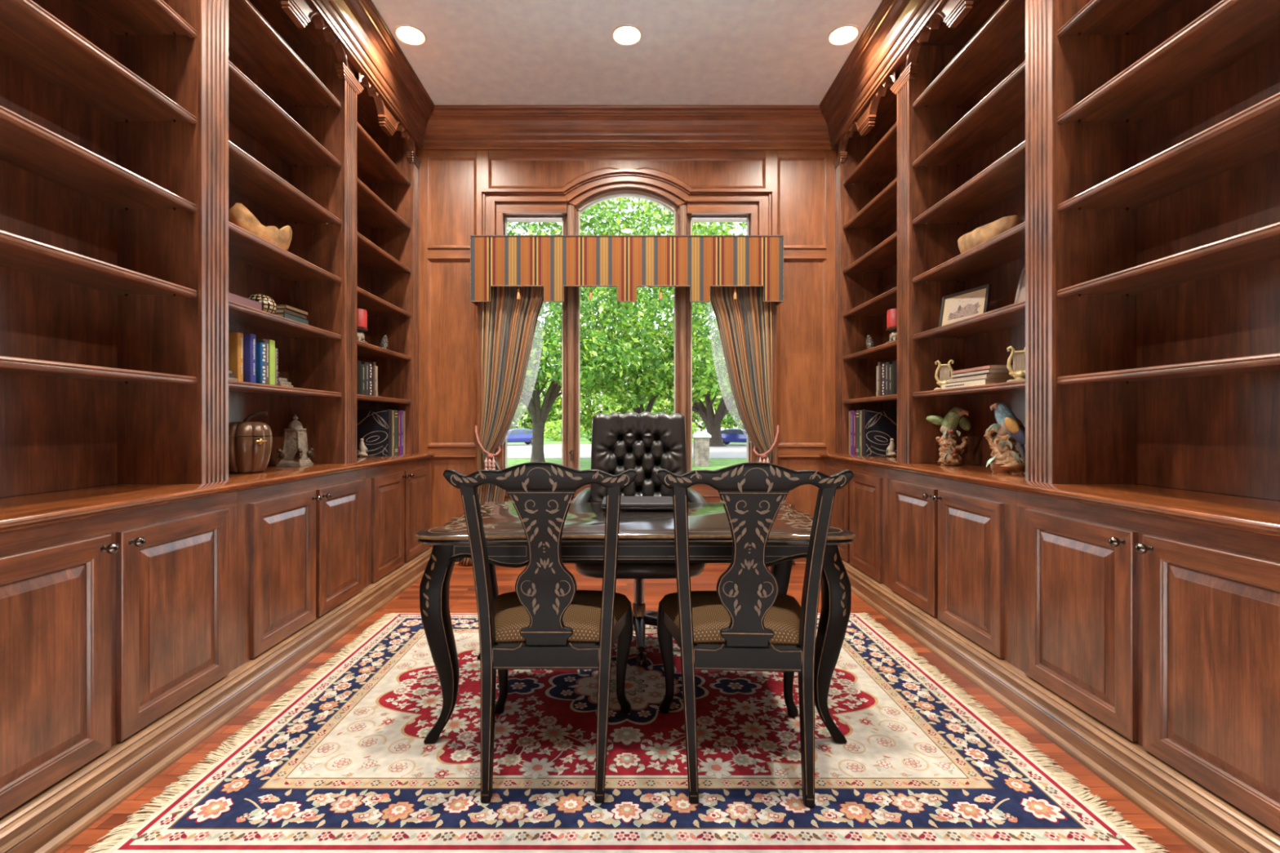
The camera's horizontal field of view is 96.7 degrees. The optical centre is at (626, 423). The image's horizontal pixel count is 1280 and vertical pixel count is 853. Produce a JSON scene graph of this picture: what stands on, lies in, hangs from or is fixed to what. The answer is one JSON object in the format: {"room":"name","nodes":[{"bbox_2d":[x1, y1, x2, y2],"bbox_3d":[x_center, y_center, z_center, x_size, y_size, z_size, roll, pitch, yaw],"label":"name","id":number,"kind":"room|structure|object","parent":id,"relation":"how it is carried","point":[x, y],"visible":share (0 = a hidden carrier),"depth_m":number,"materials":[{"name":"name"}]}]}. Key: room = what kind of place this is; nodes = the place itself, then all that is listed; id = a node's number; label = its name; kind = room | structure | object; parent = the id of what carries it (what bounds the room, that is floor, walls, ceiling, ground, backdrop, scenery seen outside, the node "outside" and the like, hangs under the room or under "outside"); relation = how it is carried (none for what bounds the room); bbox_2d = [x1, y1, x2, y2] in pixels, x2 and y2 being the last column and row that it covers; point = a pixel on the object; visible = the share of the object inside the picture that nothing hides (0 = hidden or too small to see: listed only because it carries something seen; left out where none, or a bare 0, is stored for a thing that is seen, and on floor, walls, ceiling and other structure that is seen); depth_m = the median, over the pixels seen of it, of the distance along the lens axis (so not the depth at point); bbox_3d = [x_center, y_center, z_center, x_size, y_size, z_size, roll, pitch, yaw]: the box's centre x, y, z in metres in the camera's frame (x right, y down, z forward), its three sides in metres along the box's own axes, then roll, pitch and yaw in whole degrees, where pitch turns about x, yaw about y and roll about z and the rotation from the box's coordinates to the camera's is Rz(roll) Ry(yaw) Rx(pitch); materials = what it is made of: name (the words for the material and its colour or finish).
{"room":"home office","nodes":[
{"label":"home office","id":0,"kind":"room"},
{"bbox_2d":[417,150,836,546],"bbox_3d":[0.000,-0.680,4.744,4.120,3.660,0.212,0,0,0],"label":"wall","id":1,"kind":"structure","parent":0,"point":[450,180],"depth_m":4.66,"materials":[{"name":"brown wood"}]},
{"bbox_2d":[307,0,435,150],"bbox_3d":[-1.617,-2.373,2.825,0.205,0.275,3.650,0,0,0],"label":"trim","id":2,"kind":"structure","parent":1,"relation":"attached to","point":[371,47],"depth_m":3.69,"materials":[{"name":"brown wood"}]},
{"bbox_2d":[421,105,832,150],"bbox_3d":[0.000,-2.373,4.567,3.360,0.275,0.165,0,0,0],"label":"trim","id":3,"kind":"structure","parent":1,"relation":"attached to","point":[449,127],"depth_m":4.59,"materials":[{"name":"brown wood"}]},
{"bbox_2d":[477,167,776,469],"bbox_3d":[0.000,-0.777,4.622,2.410,2.615,0.076,0,0,0],"label":"trim","id":4,"kind":"structure","parent":1,"relation":"attached to","point":[493,204],"depth_m":4.62,"materials":[{"name":"brown wood"}]},
{"bbox_2d":[503,190,750,472],"bbox_3d":[0.000,-0.745,4.715,2.140,2.369,0.250,0,0,0],"label":"window","id":5,"kind":"structure","parent":1,"relation":"in","point":[571,223],"depth_m":4.69,"materials":[{"name":"brown wood"}]},
{"bbox_2d":[470,235,783,305],"bbox_3d":[0.000,-1.215,4.543,2.462,0.526,0.164,0,0,0],"label":"window valance","id":6,"kind":"object","parent":1,"relation":"attached to","point":[553,263],"visible":1,"depth_m":4.47,"materials":[{"name":"fabric"}]},
{"bbox_2d":[458,286,543,565],"bbox_3d":[-1.004,-0.106,4.560,0.702,2.488,0.092,0,0,0],"label":"drape","id":7,"kind":"object","parent":6,"relation":"hanging from","point":[507,323],"visible":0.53,"depth_m":4.57,"materials":[{"name":"fabric"}]},
{"bbox_2d":[475,425,500,470],"bbox_3d":[-1.120,0.221,4.531,0.217,0.414,0.154,0,0,0],"label":"tieback","id":8,"kind":"object","parent":7,"relation":"attached to","point":[490,455],"visible":0.81,"depth_m":4.47,"materials":[{"name":"pink fabric"}]},
{"bbox_2d":[710,286,795,564],"bbox_3d":[1.004,-0.106,4.560,0.702,2.488,0.092,0,0,0],"label":"drape","id":9,"kind":"object","parent":6,"relation":"hanging from","point":[746,323],"visible":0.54,"depth_m":4.57,"materials":[{"name":"fabric"}]},
{"bbox_2d":[753,425,778,462],"bbox_3d":[1.120,0.221,4.531,0.217,0.414,0.154,0,0,0],"label":"tieback","id":10,"kind":"object","parent":9,"relation":"attached to","point":[763,456],"visible":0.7,"depth_m":4.49,"materials":[{"name":"pink fabric"}]},
{"bbox_2d":[454,557,806,564],"bbox_3d":[0.000,1.080,4.635,3.120,0.140,0.030,0,0,0],"label":"baseboard","id":11,"kind":"structure","parent":1,"relation":"attached to","point":[802,561],"depth_m":4.62,"materials":[{"name":"brown wood"}]},
{"bbox_2d":[818,0,946,150],"bbox_3d":[1.617,-2.373,2.825,0.205,0.275,3.650,0,0,0],"label":"trim","id":12,"kind":"structure","parent":1,"relation":"attached to","point":[882,47],"depth_m":3.69,"materials":[{"name":"brown wood"}]},
{"bbox_2d":[371,0,882,105],"bbox_3d":[0.000,-2.635,1.250,4.420,0.250,7.200,0,0,0],"label":"ceiling","id":13,"kind":"structure","parent":0,"point":[474,52],"depth_m":3.82,"materials":[{"name":"paint"}]},
{"bbox_2d":[393,23,426,45],"bbox_3d":[-1.398,-2.506,3.673,0.200,0.009,0.200,0,0,0],"label":"recessed light","id":14,"kind":"object","parent":13,"relation":"in","point":[410,34],"visible":1,"depth_m":3.67,"materials":[{"name":"glass"}]},
{"bbox_2d":[611,23,642,45],"bbox_3d":[0.000,-2.506,3.673,0.200,0.009,0.200,0,0,0],"label":"recessed light","id":15,"kind":"object","parent":13,"relation":"in","point":[625,34],"visible":1,"depth_m":3.67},
{"bbox_2d":[826,23,860,45],"bbox_3d":[1.398,-2.506,3.673,0.200,0.009,0.200,0,0,0],"label":"recessed light","id":16,"kind":"object","parent":13,"relation":"in","point":[843,34],"visible":1,"depth_m":3.67,"materials":[{"name":"glass"}]},
{"bbox_2d":[54,564,1199,852],"bbox_3d":[0.000,1.250,2.900,4.420,0.200,3.900,0,0,0],"label":"floor","id":17,"kind":"structure","parent":0,"point":[462,593],"depth_m":2.47,"materials":[{"name":"brown wood"}]},
{"bbox_2d":[0,491,237,817],"bbox_3d":[-1.798,0.716,1.774,0.503,0.868,1.154,0,0,0],"label":"base cabinet","id":18,"kind":"object","parent":17,"relation":"on","point":[110,623],"visible":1,"depth_m":1.73,"materials":[{"name":"brown wood"}]},
{"bbox_2d":[0,546,432,852],"bbox_3d":[-1.572,1.080,2.874,0.080,0.140,3.549,0,0,0],"label":"baseboard","id":19,"kind":"structure","parent":18,"relation":"attached to","point":[46,823],"depth_m":1.95,"materials":[{"name":"brown wood"}]},
{"bbox_2d":[0,453,435,533],"bbox_3d":[-1.810,0.261,2.874,0.481,0.038,3.548,0,0,0],"label":"countertop","id":20,"kind":"structure","parent":18,"relation":"on","point":[30,510],"depth_m":1.99,"materials":[{"name":"brown wood"}]},
{"bbox_2d":[0,0,228,497],"bbox_3d":[-1.867,-1.114,1.774,0.374,2.712,1.419,0,0,0],"label":"bookcase","id":21,"kind":"object","parent":20,"relation":"on","point":[114,113],"visible":1,"depth_m":2.17,"materials":[{"name":"brown wood"}]},
{"bbox_2d":[228,411,272,473],"bbox_3d":[-1.873,0.091,2.800,0.231,0.302,0.226,0,0,0],"label":"box","id":22,"kind":"object","parent":20,"relation":"on","point":[250,443],"visible":0.89,"depth_m":2.73,"materials":[{"name":"wood"}]},
{"bbox_2d":[275,413,314,466],"bbox_3d":[-1.884,0.094,3.235,0.144,0.296,0.142,0,0,0],"label":"figurine","id":23,"kind":"object","parent":20,"relation":"on","point":[295,452],"visible":1,"depth_m":3.20,"materials":[{"name":"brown stone"}]},
{"bbox_2d":[228,0,363,466],"bbox_3d":[-1.867,-1.114,2.996,0.374,2.712,1.286,0,0,0],"label":"bookcase","id":24,"kind":"object","parent":20,"relation":"on","point":[293,91],"visible":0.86,"depth_m":3.32,"materials":[{"name":"brown wood"}]},
{"bbox_2d":[228,332,243,382],"bbox_3d":[-1.933,-0.310,2.720,0.184,0.245,0.040,0,0,0],"label":"book","id":25,"kind":"object","parent":24,"relation":"on","point":[235,339],"visible":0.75,"depth_m":2.70,"materials":[{"name":"paper"}]},
{"bbox_2d":[228,292,262,310],"bbox_3d":[-1.887,-0.560,2.618,0.225,0.052,0.295,0,0,0],"label":"book","id":26,"kind":"object","parent":24,"relation":"on","point":[233,297],"visible":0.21,"depth_m":2.65,"materials":[{"name":"paper"}]},
{"bbox_2d":[243,333,256,382],"bbox_3d":[-1.913,-0.310,2.764,0.204,0.245,0.044,0,0,0],"label":"book","id":27,"kind":"object","parent":24,"relation":"on","point":[249,340],"visible":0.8,"depth_m":2.74,"materials":[{"name":"paper"}]},
{"bbox_2d":[228,202,292,250],"bbox_3d":[-1.870,-0.968,2.872,0.230,0.180,0.443,0,0,0],"label":"wooden bowl","id":28,"kind":"object","parent":24,"relation":"on","point":[239,215],"visible":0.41,"depth_m":2.76,"materials":[{"name":"brown wood"}]},
{"bbox_2d":[256,342,265,384],"bbox_3d":[-1.898,-0.293,2.825,0.194,0.212,0.038,0,0,0],"label":"book","id":29,"kind":"object","parent":24,"relation":"on","point":[260,347],"visible":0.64,"depth_m":2.81,"materials":[{"name":"paper"}]},
{"bbox_2d":[246,293,276,314],"bbox_3d":[-1.860,-0.594,2.885,0.144,0.120,0.144,0,0,0],"label":"ball","id":30,"kind":"object","parent":24,"relation":"on","point":[268,304],"visible":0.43,"depth_m":2.85,"materials":[{"name":"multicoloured ceramic"}]},
{"bbox_2d":[256,338,269,384],"bbox_3d":[-1.908,-0.305,2.868,0.194,0.236,0.046,0,0,0],"label":"book","id":31,"kind":"object","parent":24,"relation":"on","point":[262,340],"visible":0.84,"depth_m":2.87,"materials":[{"name":"paper"}]},
{"bbox_2d":[269,339,275,385],"bbox_3d":[-1.909,-0.306,2.914,0.192,0.238,0.046,0,0,0],"label":"book","id":32,"kind":"object","parent":24,"relation":"on","point":[272,343],"visible":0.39,"depth_m":2.91,"materials":[{"name":"paper"}]},
{"bbox_2d":[277,377,293,386],"bbox_3d":[-1.850,-0.213,3.022,0.090,0.052,0.115,0,0,0],"label":"book","id":33,"kind":"object","parent":24,"relation":"on","point":[282,381],"depth_m":3.01,"materials":[{"name":"paper"}]},
{"bbox_3d":[-1.865,-0.543,3.110,0.150,0.018,0.250,0,0,0],"label":"book","id":34,"kind":"object","parent":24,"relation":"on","visible":0},
{"bbox_2d":[274,312,308,324],"bbox_3d":[-1.875,-0.568,3.103,0.150,0.030,0.225,0,0,0],"label":"book","id":35,"kind":"object","parent":34,"relation":"on","point":[286,315],"visible":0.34,"depth_m":3.06,"materials":[{"name":"paper"}]},
{"bbox_2d":[275,308,306,319],"bbox_3d":[-1.880,-0.595,3.103,0.150,0.024,0.205,0,0,0],"label":"book","id":36,"kind":"object","parent":35,"relation":"on","point":[278,310],"visible":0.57,"depth_m":3.06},
{"bbox_2d":[276,304,307,315],"bbox_3d":[-1.875,-0.618,3.107,0.150,0.020,0.205,0,0,0],"label":"book","id":37,"kind":"object","parent":36,"relation":"on","point":[278,306],"visible":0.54,"depth_m":3.06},
{"bbox_2d":[356,438,368,457],"bbox_3d":[-1.899,0.176,4.089,0.070,0.141,0.088,0,0,0],"label":"figurine","id":38,"kind":"object","parent":20,"relation":"on","point":[363,450],"visible":0.95,"depth_m":4.07,"materials":[{"name":"beige ceramic"}]},
{"bbox_2d":[356,409,391,456],"bbox_3d":[-1.893,0.070,4.225,0.273,0.345,0.055,0,0,0],"label":"book","id":39,"kind":"object","parent":20,"relation":"on","point":[374,426],"visible":0.89,"depth_m":4.20,"materials":[{"name":"black paper"}]},
{"bbox_2d":[348,61,421,453],"bbox_3d":[-1.867,-1.114,4.078,0.374,2.712,1.142,0,0,0],"label":"bookcase","id":40,"kind":"object","parent":20,"relation":"on","point":[388,164],"visible":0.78,"depth_m":4.53,"materials":[{"name":"brown wood"}]},
{"bbox_2d":[356,360,360,394],"bbox_3d":[-1.889,-0.305,3.828,0.182,0.235,0.055,0,0,0],"label":"book","id":41,"kind":"object","parent":40,"relation":"on","point":[358,362],"visible":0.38,"depth_m":3.81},
{"bbox_2d":[356,327,368,343],"bbox_3d":[-1.795,-0.584,3.800,0.124,0.100,0.124,0,0,40],"label":"candle holder","id":42,"kind":"object","parent":40,"relation":"on","point":[360,335],"visible":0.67,"depth_m":3.78,"materials":[{"name":"ceramic"}]},
{"bbox_2d":[356,308,367,328],"bbox_3d":[-1.795,-0.700,3.800,0.108,0.130,0.108,0,0,0],"label":"candle","id":43,"kind":"object","parent":42,"relation":"on","point":[362,314],"visible":0.55,"depth_m":3.77,"materials":[{"name":"red wax"}]},
{"bbox_2d":[360,364,364,395],"bbox_3d":[-1.888,-0.295,3.882,0.184,0.215,0.050,0,0,0],"label":"book","id":44,"kind":"object","parent":40,"relation":"on","point":[362,366],"visible":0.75,"depth_m":3.87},
{"bbox_2d":[360,361,368,395],"bbox_3d":[-1.888,-0.305,3.937,0.184,0.236,0.056,0,0,0],"label":"book","id":45,"kind":"object","parent":40,"relation":"on","point":[365,363],"visible":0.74,"depth_m":3.92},
{"bbox_2d":[391,410,394,455],"bbox_3d":[-1.880,0.072,4.276,0.254,0.340,0.042,0,0,0],"label":"book","id":46,"kind":"object","parent":20,"relation":"on","point":[393,411],"visible":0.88,"depth_m":4.27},
{"bbox_2d":[391,409,397,455],"bbox_3d":[-1.880,0.071,4.327,0.254,0.342,0.058,0,0,0],"label":"book","id":47,"kind":"object","parent":20,"relation":"on","point":[395,411],"visible":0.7,"depth_m":4.32,"materials":[{"name":"paper"}]},
{"bbox_2d":[397,410,403,454],"bbox_3d":[-1.880,0.071,4.439,0.254,0.342,0.070,0,0,0],"label":"book","id":48,"kind":"object","parent":20,"relation":"on","point":[401,411],"visible":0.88,"depth_m":4.42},
{"bbox_2d":[237,469,365,667],"bbox_3d":[-1.798,0.716,2.929,0.503,0.868,1.154,0,0,0],"label":"base cabinet","id":49,"kind":"object","parent":17,"relation":"on","point":[301,544],"visible":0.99,"depth_m":2.74,"materials":[{"name":"brown wood"}]},
{"bbox_2d":[365,457,430,586],"bbox_3d":[-1.798,0.716,4.077,0.503,0.868,1.139,0,0,0],"label":"base cabinet","id":50,"kind":"object","parent":17,"relation":"on","point":[397,495],"visible":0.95,"depth_m":3.91,"materials":[{"name":"brown wood"}]},
{"bbox_2d":[84,612,1169,852],"bbox_3d":[0.000,1.142,2.456,2.933,0.015,1.954,0,0,0],"label":"rug","id":51,"kind":"object","parent":17,"relation":"on","point":[344,764],"visible":0.8,"depth_m":1.87,"materials":[{"name":"multicoloured fabric"}]},
{"bbox_2d":[442,462,636,802],"bbox_3d":[-0.254,0.623,1.947,0.566,1.024,0.650,0,0,0],"label":"chair","id":52,"kind":"object","parent":51,"relation":"on","point":[547,623],"visible":1,"depth_m":1.77,"materials":[{"name":"black paint"}]},
{"bbox_2d":[493,590,631,643],"bbox_3d":[-0.254,0.667,2.040,0.536,0.068,0.464,0,0,0],"label":"seat cushion","id":53,"kind":"object","parent":52,"relation":"on","point":[583,616],"depth_m":1.91,"materials":[{"name":"fabric"}]},
{"bbox_2d":[414,502,856,742],"bbox_3d":[0.030,0.761,2.400,1.571,0.747,0.860,0,0,0],"label":"writing desk","id":54,"kind":"object","parent":51,"relation":"on","point":[645,536],"visible":0.64,"depth_m":2.03,"materials":[{"name":"black paint"}]},
{"bbox_2d":[601,496,673,511],"bbox_3d":[0.055,0.369,2.620,0.336,0.036,0.256,0,0,0],"label":"laptop","id":55,"kind":"object","parent":54,"relation":"on","point":[627,503],"visible":0.62,"depth_m":2.50,"materials":[{"name":"metal"}]},
{"bbox_2d":[572,411,706,665],"bbox_3d":[0.058,0.536,2.886,0.706,1.196,0.628,0,0,0],"label":"office chair","id":56,"kind":"object","parent":51,"relation":"on","point":[646,442],"visible":0.52,"depth_m":2.97,"materials":[{"name":"leather"}]},
{"bbox_2d":[656,462,854,807],"bbox_3d":[0.383,0.623,1.935,0.566,1.024,0.650,0,0,3],"label":"chair","id":57,"kind":"object","parent":51,"relation":"on","point":[744,624],"visible":1,"depth_m":1.75,"materials":[{"name":"black paint"}]},
{"bbox_2d":[659,591,800,645],"bbox_3d":[0.387,0.667,2.028,0.536,0.068,0.464,0,0,3],"label":"seat cushion","id":58,"kind":"object","parent":57,"relation":"on","point":[709,617],"depth_m":1.90,"materials":[{"name":"fabric"}]},
{"bbox_2d":[823,457,888,586],"bbox_3d":[1.798,0.716,4.077,0.503,0.868,1.139,0,0,0],"label":"base cabinet","id":59,"kind":"object","parent":17,"relation":"on","point":[860,508],"visible":0.28,"depth_m":3.80,"materials":[{"name":"brown wood"}]},
{"bbox_2d":[888,469,1016,667],"bbox_3d":[1.798,0.716,2.929,0.503,0.868,1.154,0,0,0],"label":"base cabinet","id":60,"kind":"object","parent":17,"relation":"on","point":[952,544],"visible":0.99,"depth_m":2.74,"materials":[{"name":"brown wood"}]},
{"bbox_2d":[1016,491,1279,835],"bbox_3d":[1.798,0.716,1.774,0.503,0.868,1.154,0,0,0],"label":"base cabinet","id":61,"kind":"object","parent":17,"relation":"on","point":[1165,632],"visible":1,"depth_m":1.69,"materials":[{"name":"brown wood"}]},
{"bbox_2d":[818,453,1279,537],"bbox_3d":[1.810,0.261,2.874,0.481,0.038,3.548,0,0,0],"label":"countertop","id":62,"kind":"structure","parent":61,"relation":"on","point":[1250,514],"depth_m":1.92,"materials":[{"name":"brown wood"}]},
{"bbox_2d":[850,410,856,454],"bbox_3d":[1.880,0.071,4.439,0.254,0.342,0.070,0,0,0],"label":"book","id":63,"kind":"object","parent":62,"relation":"on","point":[851,411],"visible":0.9,"depth_m":4.42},
{"bbox_2d":[856,409,862,455],"bbox_3d":[1.880,0.071,4.327,0.254,0.342,0.058,0,0,0],"label":"book","id":64,"kind":"object","parent":62,"relation":"on","point":[858,411],"visible":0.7,"depth_m":4.32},
{"bbox_2d":[859,410,862,455],"bbox_3d":[1.880,0.072,4.276,0.254,0.340,0.042,0,0,0],"label":"book","id":65,"kind":"object","parent":62,"relation":"on","point":[860,411],"visible":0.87,"depth_m":4.27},
{"bbox_2d":[832,61,905,453],"bbox_3d":[1.867,-1.114,4.078,0.374,2.712,1.142,0,0,0],"label":"bookcase","id":66,"kind":"object","parent":62,"relation":"on","point":[865,162],"visible":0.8,"depth_m":4.53,"materials":[{"name":"brown wood"}]},
{"bbox_2d":[885,361,893,395],"bbox_3d":[1.888,-0.305,3.937,0.184,0.236,0.056,0,0,0],"label":"book","id":67,"kind":"object","parent":66,"relation":"on","point":[887,363],"visible":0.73,"depth_m":3.92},
{"bbox_2d":[888,364,893,395],"bbox_3d":[1.888,-0.295,3.882,0.184,0.215,0.050,0,0,0],"label":"book","id":68,"kind":"object","parent":66,"relation":"on","point":[891,366],"visible":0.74,"depth_m":3.88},
{"bbox_2d":[885,327,897,343],"bbox_3d":[1.795,-0.584,3.800,0.124,0.100,0.124,0,0,40],"label":"candle holder","id":69,"kind":"object","parent":66,"relation":"on","point":[893,335],"visible":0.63,"depth_m":3.77,"materials":[{"name":"ceramic"}]},
{"bbox_2d":[886,308,897,328],"bbox_3d":[1.795,-0.700,3.800,0.108,0.130,0.108,0,0,0],"label":"candle","id":70,"kind":"object","parent":69,"relation":"on","point":[891,314],"visible":0.62,"depth_m":3.77,"materials":[{"name":"red wax"}]},
{"bbox_2d":[893,360,897,394],"bbox_3d":[1.889,-0.305,3.828,0.182,0.235,0.055,0,0,0],"label":"book","id":71,"kind":"object","parent":66,"relation":"on","point":[895,362],"visible":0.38,"depth_m":3.81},
{"bbox_2d":[862,409,897,456],"bbox_3d":[1.893,0.070,4.225,0.273,0.345,0.055,0,0,0],"label":"book","id":72,"kind":"object","parent":62,"relation":"on","point":[878,426],"visible":0.86,"depth_m":4.20,"materials":[{"name":"black paper"}]},
{"bbox_2d":[885,438,897,457],"bbox_3d":[1.901,0.176,4.089,0.070,0.141,0.088,0,0,0],"label":"figurine","id":73,"kind":"object","parent":62,"relation":"on","point":[890,451],"visible":0.95,"depth_m":4.07,"materials":[{"name":"beige ceramic"}]},
{"bbox_2d":[925,406,970,466],"bbox_3d":[1.857,0.074,3.296,0.227,0.337,0.130,0,0,40],"label":"parrot figurine","id":74,"kind":"object","parent":62,"relation":"on","point":[948,450],"visible":1,"depth_m":3.25,"materials":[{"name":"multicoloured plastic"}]},
{"bbox_2d":[890,0,1025,466],"bbox_3d":[1.867,-1.114,2.996,0.374,2.712,1.286,0,0,0],"label":"bookcase","id":75,"kind":"object","parent":62,"relation":"on","point":[960,91],"visible":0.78,"depth_m":3.29,"materials":[{"name":"brown wood"}]},
{"bbox_2d":[933,359,954,390],"bbox_3d":[1.825,-0.277,3.270,0.100,0.178,0.124,0,0,40],"label":"bookend","id":76,"kind":"object","parent":75,"relation":"on","point":[944,370],"visible":0.73,"depth_m":3.27,"materials":[{"name":"metal"}]},
{"bbox_2d":[938,283,991,326],"bbox_3d":[1.873,-0.639,3.167,0.048,0.205,0.320,0,0,-14],"label":"picture frame","id":77,"kind":"object","parent":75,"relation":"on","point":[955,307],"visible":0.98,"depth_m":3.16,"materials":[{"name":"paper"}]},
{"bbox_2d":[942,378,1014,389],"bbox_3d":[1.862,-0.203,2.993,0.201,0.032,0.385,0,0,0],"label":"book","id":78,"kind":"object","parent":75,"relation":"on","point":[984,381],"visible":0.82,"depth_m":2.89,"materials":[{"name":"paper"}]},
{"bbox_2d":[947,373,1025,383],"bbox_3d":[1.870,-0.233,2.967,0.200,0.026,0.335,0,0,0],"label":"book","id":79,"kind":"object","parent":78,"relation":"on","point":[988,375],"visible":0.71,"depth_m":2.84,"materials":[{"name":"paper"}]},
{"bbox_2d":[952,368,1008,377],"bbox_3d":[1.865,-0.255,2.930,0.200,0.018,0.310,0,0,0],"label":"book","id":80,"kind":"object","parent":79,"relation":"on","point":[988,371],"visible":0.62,"depth_m":2.83,"materials":[{"name":"paper"}]},
{"bbox_2d":[952,364,1013,374],"bbox_3d":[1.864,-0.275,2.925,0.200,0.020,0.320,0,0,0],"label":"book","id":81,"kind":"object","parent":80,"relation":"on","point":[987,366],"visible":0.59,"depth_m":2.83,"materials":[{"name":"paper"}]},
{"bbox_2d":[957,214,1024,253],"bbox_3d":[1.877,-0.937,2.924,0.216,0.119,0.423,0,0,0],"label":"wooden bowl","id":82,"kind":"object","parent":75,"relation":"on","point":[981,234],"visible":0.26,"depth_m":2.83,"materials":[{"name":"brown wood"}]},
{"bbox_2d":[1006,346,1025,382],"bbox_3d":[1.835,-0.277,2.660,0.100,0.178,0.124,0,0,40],"label":"bookend","id":83,"kind":"object","parent":75,"relation":"on","point":[1018,372],"visible":0.72,"depth_m":2.67,"materials":[{"name":"metal"}]},
{"bbox_2d":[1013,264,1025,303],"bbox_3d":[1.925,-0.684,2.660,0.074,0.296,0.260,0,0,0],"label":"picture frame","id":84,"kind":"object","parent":75,"relation":"on","point":[1020,293],"visible":0.16,"depth_m":2.77,"materials":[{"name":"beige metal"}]},
{"bbox_2d":[1017,272,1025,302],"bbox_3d":[1.928,-0.684,2.660,0.002,0.268,0.228,12,0,0],"label":"picture","id":85,"kind":"object","parent":84,"relation":"attached to","point":[1022,295],"depth_m":2.76},
{"bbox_2d":[983,401,1025,474],"bbox_3d":[1.841,0.069,2.768,0.170,0.346,0.188,0,0,-42],"label":"parrot figurine","id":86,"kind":"object","parent":62,"relation":"on","point":[1005,460],"visible":0.99,"depth_m":2.73,"materials":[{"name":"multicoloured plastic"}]},
{"bbox_2d":[1025,0,1279,500],"bbox_3d":[1.867,-1.114,1.774,0.374,2.712,1.419,0,0,0],"label":"bookcase","id":87,"kind":"object","parent":62,"relation":"on","point":[1153,126],"visible":1,"depth_m":2.13,"materials":[{"name":"brown wood"}]},
{"bbox_2d":[841,559,1279,852],"bbox_3d":[1.572,1.080,2.874,0.080,0.140,3.549,0,0,0],"label":"baseboard","id":88,"kind":"structure","parent":61,"relation":"attached to","point":[1207,823],"depth_m":1.91,"materials":[{"name":"brown wood"}]},
{"label":"outside","id":89,"kind":"structure","parent":0,"visible":0},
{"bbox_2d":[506,444,746,458],"bbox_3d":[0.000,1.960,42.000,120.000,0.080,21.000,0,0,0],"label":"driveway","id":90,"kind":"structure","parent":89,"point":[513,451],"depth_m":38.37,"materials":[{"name":"concrete"}]},
{"bbox_2d":[506,428,532,444],"bbox_3d":[-9.904,1.194,50.498,4.690,1.450,2.191,0,0,-28],"label":"car","id":91,"kind":"object","parent":90,"relation":"on","point":[513,435],"visible":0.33,"depth_m":49.87,"materials":[{"name":"blue paint"}]},
{"bbox_2d":[604,204,746,446],"bbox_3d":[7.300,-9.376,47.754,19.083,22.652,10.856,0,0,4],"label":"tree","id":92,"kind":"object","parent":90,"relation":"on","point":[713,422],"visible":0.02,"depth_m":47.00,"materials":[{"name":"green plant"}]},
{"bbox_2d":[720,428,746,444],"bbox_3d":[9.954,1.194,50.498,4.690,1.450,2.191,0,0,28],"label":"car","id":93,"kind":"object","parent":90,"relation":"on","point":[729,435],"visible":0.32,"depth_m":49.89,"materials":[{"name":"blue paint"}]},
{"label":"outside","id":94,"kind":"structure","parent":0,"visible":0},
{"bbox_2d":[506,431,746,470],"bbox_3d":[0.000,2.100,72.425,180.000,0.300,135.150,0,0,0],"label":"ground","id":95,"kind":"structure","parent":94,"point":[585,464],"depth_m":29.00,"materials":[{"name":"green plant"}]},
{"bbox_2d":[509,377,584,435],"bbox_3d":[-13.028,-2.807,78.008,14.282,9.677,7.712,0,0,0],"label":"tree","id":96,"kind":"object","parent":95,"relation":"on","point":[522,413],"visible":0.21,"depth_m":76.10,"materials":[{"name":"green plant"}]},
{"bbox_2d":[543,419,585,440],"bbox_3d":[-7.272,0.779,63.955,5.215,2.516,5.374,0,0,0],"label":"shrub","id":97,"kind":"object","parent":95,"relation":"on","point":[553,433],"visible":0.4,"depth_m":63.01,"materials":[{"name":"green plant"}]},
{"bbox_2d":[506,197,665,462],"bbox_3d":[-4.067,-5.590,25.979,11.670,15.080,9.313,0,0,8],"label":"tree","id":98,"kind":"object","parent":95,"relation":"on","point":[550,341],"visible":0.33,"depth_m":24.27,"materials":[{"name":"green plant"}]},
{"bbox_2d":[554,388,624,434],"bbox_3d":[-5.605,-3.158,88.033,14.188,10.379,7.551,0,0,0],"label":"tree","id":99,"kind":"object","parent":95,"relation":"on","point":[587,413],"visible":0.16,"depth_m":85.79,"materials":[{"name":"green plant"}]},
{"bbox_2d":[539,197,734,413],"bbox_3d":[0.896,-6.118,29.756,11.034,16.136,8.217,0,0,-17],"label":"tree","id":100,"kind":"object","parent":95,"relation":"on","point":[660,379],"visible":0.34,"depth_m":27.73,"materials":[{"name":"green plant"}]},
{"bbox_2d":[601,369,694,414],"bbox_3d":[3.082,-2.958,84.044,14.052,9.872,7.520,0,0,0],"label":"tree","id":101,"kind":"object","parent":95,"relation":"on","point":[658,405],"visible":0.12,"depth_m":82.32,"materials":[{"name":"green plant"}]},
{"bbox_2d":[656,397,731,431],"bbox_3d":[10.458,-3.626,92.075,16.435,11.152,7.484,0,0,0],"label":"tree","id":102,"kind":"object","parent":95,"relation":"on","point":[695,417],"visible":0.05,"depth_m":90.51,"materials":[{"name":"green plant"}]},
{"bbox_2d":[692,431,711,466],"bbox_3d":[3.400,1.160,26.000,0.800,1.580,0.800,0,0,0],"label":"stone pier","id":103,"kind":"structure","parent":95,"relation":"on","point":[700,438],"depth_m":25.67,"materials":[{"name":"stone"}]},
{"bbox_2d":[700,391,744,429],"bbox_3d":[18.457,-3.198,79.930,16.423,10.295,7.661,0,0,0],"label":"tree","id":104,"kind":"object","parent":95,"relation":"on","point":[731,421],"visible":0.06,"depth_m":78.86,"materials":[{"name":"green plant"}]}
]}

